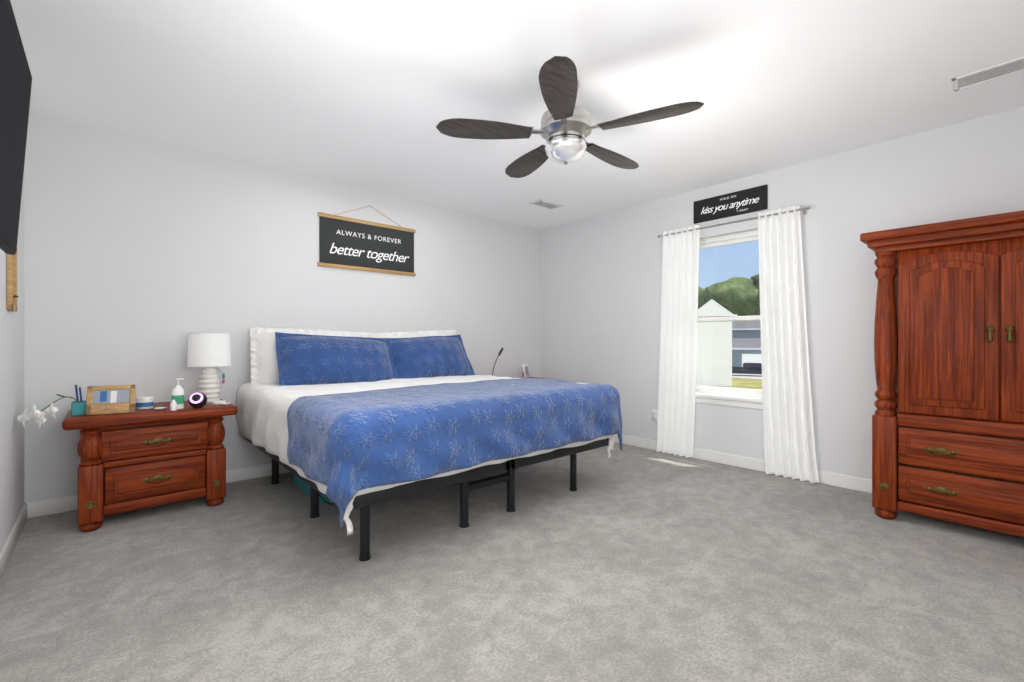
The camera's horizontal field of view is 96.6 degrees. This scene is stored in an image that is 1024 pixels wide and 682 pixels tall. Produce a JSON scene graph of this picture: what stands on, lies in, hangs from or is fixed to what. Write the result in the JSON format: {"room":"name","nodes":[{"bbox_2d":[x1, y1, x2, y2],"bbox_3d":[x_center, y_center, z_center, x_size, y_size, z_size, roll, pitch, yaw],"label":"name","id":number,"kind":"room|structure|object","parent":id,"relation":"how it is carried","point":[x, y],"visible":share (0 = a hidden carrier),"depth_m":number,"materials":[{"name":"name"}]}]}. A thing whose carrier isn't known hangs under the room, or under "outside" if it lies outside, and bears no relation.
{"room":"bedroom","nodes":[
{"label":"bedroom","id":0,"kind":"room"},
{"bbox_2d":[0,174,23,550],"bbox_3d":[-1.388,-0.153,0.901,0.140,2.440,4.790,0,0,-42],"label":"wall","id":1,"kind":"structure","parent":0,"point":[11,411],"depth_m":2.37,"materials":[{"name":"paint"}]},
{"bbox_2d":[7,251,18,311],"bbox_3d":[-2.529,-0.323,2.315,0.029,0.340,0.180,0,0,-42],"label":"frame","id":2,"kind":"object","parent":1,"relation":"attached to","point":[12,296],"visible":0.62,"depth_m":2.26,"materials":[{"name":"brown wood"}]},
{"bbox_2d":[0,502,29,578],"bbox_3d":[-1.330,1.020,0.952,0.014,0.095,4.790,0,0,-42],"label":"baseboard","id":3,"kind":"structure","parent":1,"relation":"attached to","point":[7,549],"depth_m":2.33,"materials":[{"name":"white wood"}]},
{"bbox_2d":[0,0,31,254],"bbox_3d":[-1.726,-0.793,1.476,0.114,0.820,1.500,0,0,-42],"label":"television","id":4,"kind":"object","parent":1,"relation":"attached to","point":[15,83],"depth_m":1.78,"materials":[{"name":"black plastic"}]},
{"bbox_2d":[24,113,539,503],"bbox_3d":[-1.335,-0.153,4.244,4.660,2.440,0.140,0,0,-42],"label":"wall","id":5,"kind":"structure","parent":0,"point":[143,258],"depth_m":3.31,"materials":[{"name":"paint"}]},
{"bbox_2d":[30,463,289,517],"bbox_3d":[-1.283,1.020,4.187,4.320,0.095,0.014,0,0,-42],"label":"baseboard","id":6,"kind":"structure","parent":5,"relation":"attached to","point":[47,507],"depth_m":2.87,"materials":[{"name":"white wood"}]},
{"bbox_2d":[318,205,415,275],"bbox_3d":[-1.296,-0.938,4.171,0.930,0.605,0.020,0,0,-42],"label":"sign","id":7,"kind":"object","parent":5,"relation":"attached to","point":[353,244],"visible":1,"depth_m":4.13,"materials":[{"name":"canvas"},{"name":"light wood"}]},
{"bbox_2d":[0,442,1023,681],"bbox_3d":[0.302,1.117,2.401,4.660,0.100,5.070,0,0,-42],"label":"floor","id":8,"kind":"structure","parent":0,"point":[628,563],"depth_m":1.98,"materials":[{"name":"carpet"}]},
{"bbox_2d":[62,398,237,531],"bbox_3d":[-2.277,0.745,2.911,0.820,0.645,0.568,0,0,-42],"label":"nightstand","id":9,"kind":"object","parent":8,"relation":"on","point":[137,459],"visible":0.98,"depth_m":2.71,"materials":[{"name":"brown wood"}]},
{"bbox_2d":[17,385,86,427],"bbox_3d":[-2.514,0.359,2.518,0.297,0.216,0.176,0,0,-42],"label":"flower vase","id":10,"kind":"object","parent":9,"relation":"on","point":[78,407],"visible":0.98,"depth_m":2.48,"materials":[{"name":"teal plastic"}]},
{"bbox_2d":[85,385,135,414],"bbox_3d":[-2.330,0.340,2.657,0.215,0.162,0.080,0,0,-30],"label":"photo frame","id":11,"kind":"object","parent":9,"relation":"on","point":[111,399],"visible":1,"depth_m":2.64,"materials":[{"name":"brown wood"}]},
{"bbox_2d":[136,396,153,408],"bbox_3d":[-2.300,0.385,2.859,0.085,0.073,0.085,0,0,-42],"label":"jar","id":12,"kind":"object","parent":9,"relation":"on","point":[144,402],"visible":1,"depth_m":2.83,"materials":[{"name":"white plastic"}]},
{"bbox_2d":[154,407,166,409],"bbox_3d":[-2.154,0.415,2.795,0.066,0.012,0.065,0,0,-42],"label":"dish","id":13,"kind":"object","parent":9,"relation":"on","point":[160,408],"depth_m":2.79,"materials":[{"name":"white ceramic"}]},
{"bbox_2d":[170,400,176,410],"bbox_3d":[-2.055,0.390,2.769,0.032,0.064,0.031,0,0,-42],"label":"bottle","id":14,"kind":"object","parent":9,"relation":"on","point":[173,405],"visible":0.96,"depth_m":2.76,"materials":[{"name":"white plastic"}]},
{"bbox_2d":[171,378,183,408],"bbox_3d":[-2.077,0.328,2.836,0.065,0.188,0.039,0,0,-42],"label":"pump bottle","id":15,"kind":"object","parent":9,"relation":"on","point":[177,394],"visible":0.88,"depth_m":2.83,"materials":[{"name":"white plastic"}]},
{"bbox_2d":[188,392,206,407],"bbox_3d":[-1.985,0.374,2.883,0.100,0.100,0.102,0,0,-42],"label":"orb","id":16,"kind":"object","parent":9,"relation":"on","point":[197,400],"visible":1,"depth_m":2.85,"materials":[{"name":"black plastic"}]},
{"bbox_2d":[187,333,230,402],"bbox_3d":[-2.106,0.184,3.178,0.261,0.476,0.261,0,0,-42],"label":"lamp","id":17,"kind":"object","parent":9,"relation":"on","point":[209,351],"visible":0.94,"depth_m":3.11,"materials":[{"name":"white ceramic"}]},
{"bbox_2d":[211,400,225,404],"bbox_3d":[-1.971,0.412,3.064,0.084,0.018,0.084,0,0,-42],"label":"puck","id":18,"kind":"object","parent":9,"relation":"on","point":[217,402],"visible":0.88,"depth_m":3.04,"materials":[{"name":"white plastic"}]},
{"bbox_2d":[236,327,621,561],"bbox_3d":[-0.641,0.476,3.317,2.084,1.182,2.118,0,0,-42],"label":"bed","id":19,"kind":"object","parent":8,"relation":"on","point":[346,422],"visible":1,"depth_m":2.64,"materials":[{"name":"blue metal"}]},
{"bbox_2d":[236,372,616,535],"bbox_3d":[-0.652,0.576,3.325,2.012,0.539,2.053,0,0,-42],"label":"duvet","id":20,"kind":"object","parent":19,"relation":"on","point":[331,413],"depth_m":2.48,"materials":[{"name":"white fabric"}]},
{"bbox_2d":[286,377,621,529],"bbox_3d":[-0.248,0.544,2.873,2.084,0.490,0.933,0,0,-42],"label":"quilt","id":21,"kind":"object","parent":19,"relation":"on","point":[362,448],"depth_m":2.30,"materials":[{"name":"blue fabric"}]},
{"bbox_2d":[511,377,559,379],"bbox_3d":[0.057,0.745,4.982,0.820,0.645,0.568,0,0,-42],"label":"nightstand","id":22,"kind":"object","parent":8,"relation":"on","point":[531,377],"depth_m":5.28,"materials":[{"name":"brown wood"}]},
{"bbox_2d":[492,348,502,375],"bbox_3d":[-0.177,0.246,4.924,0.197,0.350,0.104,0,0,-42],"label":"gooseneck lamp","id":23,"kind":"object","parent":22,"relation":"on","point":[500,352],"visible":0.69,"depth_m":4.93,"materials":[{"name":"black metal"}]},
{"bbox_2d":[522,364,529,377],"bbox_3d":[0.151,0.343,5.252,0.069,0.154,0.125,0,0,28],"label":"frame","id":24,"kind":"object","parent":22,"relation":"on","point":[525,373],"visible":0.96,"depth_m":5.24,"materials":[{"name":"white plastic"}]},
{"bbox_2d":[860,210,1023,536],"bbox_3d":[2.709,0.207,2.526,0.577,1.720,1.160,0,0,-42],"label":"armoire","id":25,"kind":"object","parent":8,"relation":"on","point":[948,430],"visible":1,"depth_m":2.51,"materials":[{"name":"brown wood"}]},
{"bbox_2d":[10,0,1023,229],"bbox_3d":[0.302,-1.423,2.401,4.660,0.100,5.070,0,0,-42],"label":"ceiling","id":26,"kind":"structure","parent":0,"point":[368,95],"depth_m":2.41,"materials":[{"name":"paint"}]},
{"bbox_2d":[529,199,562,209],"bbox_3d":[0.343,-1.367,4.584,0.320,0.010,0.160,0,0,-42],"label":"ceiling vent","id":27,"kind":"object","parent":26,"relation":"in","point":[545,204],"visible":1,"depth_m":4.58,"materials":[{"name":"white metal"}]},
{"bbox_2d":[436,56,703,177],"bbox_3d":[0.322,-1.157,2.481,1.258,0.432,1.302,0,0,-42],"label":"fan","id":28,"kind":"object","parent":26,"relation":"hanging from","point":[564,131],"visible":1,"depth_m":2.34,"materials":[{"name":"wood"}]},
{"bbox_2d":[951,56,1023,90],"bbox_3d":[2.505,-1.367,2.277,0.170,0.010,0.440,0,0,-42],"label":"ceiling vent","id":29,"kind":"object","parent":26,"relation":"in","point":[998,71],"visible":1,"depth_m":2.34,"materials":[{"name":"white metal"}]},
{"bbox_2d":[693,184,767,223],"bbox_3d":[1.862,-1.168,3.926,0.018,0.200,0.620,0,0,-42],"label":"sign","id":30,"kind":"object","parent":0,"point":[750,200],"depth_m":3.90,"materials":[{"name":"black wood"}]},
{"bbox_2d":[540,106,1023,479],"bbox_3d":[1.992,-0.153,3.902,0.140,2.440,4.790,0,0,-42],"label":"wall","id":31,"kind":"structure","parent":0,"point":[600,295],"depth_m":3.45,"materials":[{"name":"paint"}]},
{"bbox_2d":[651,409,657,421],"bbox_3d":[1.393,0.727,4.461,0.010,0.115,0.072,0,0,-42],"label":"electrical outlet","id":32,"kind":"object","parent":31,"relation":"attached to","point":[654,414],"visible":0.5,"depth_m":4.44,"materials":[{"name":"white plastic"}]},
{"bbox_2d":[696,230,761,397],"bbox_3d":[1.948,-0.223,3.989,0.080,1.420,0.840,0,0,-42],"label":"window unit","id":33,"kind":"structure","parent":31,"relation":"in","point":[741,237],"depth_m":4.00,"materials":[{"name":"white plastic"}]},
{"bbox_2d":[695,392,762,409],"bbox_3d":[1.903,0.518,3.949,0.130,0.087,0.900,0,0,-42],"label":"window sill","id":34,"kind":"structure","parent":31,"relation":"attached to","point":[733,401],"depth_m":3.91,"materials":[{"name":"white"}]},
{"bbox_2d":[656,205,818,482],"bbox_3d":[1.843,0.009,3.879,0.111,2.085,1.335,0,0,-42],"label":"curtains","id":35,"kind":"object","parent":31,"relation":"attached to","point":[789,442],"visible":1,"depth_m":3.63,"materials":[{"name":"white fabric"}]},
{"bbox_2d":[615,434,871,493],"bbox_3d":[1.934,1.020,3.850,0.014,0.095,4.790,0,0,-42],"label":"baseboard","id":36,"kind":"structure","parent":31,"relation":"attached to","point":[828,478],"depth_m":3.81,"materials":[{"name":"white wood"}]},
{"label":"outside","id":37,"kind":"structure","parent":0,"visible":0},
{"bbox_2d":[696,274,761,389],"bbox_3d":[78.881,-6.521,110.152,255.020,21.575,340.000,0,0,-42],"label":"outside view","id":38,"kind":"object","parent":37,"point":[750,307],"depth_m":52.53,"materials":[{"name":"plant"}]}
]}

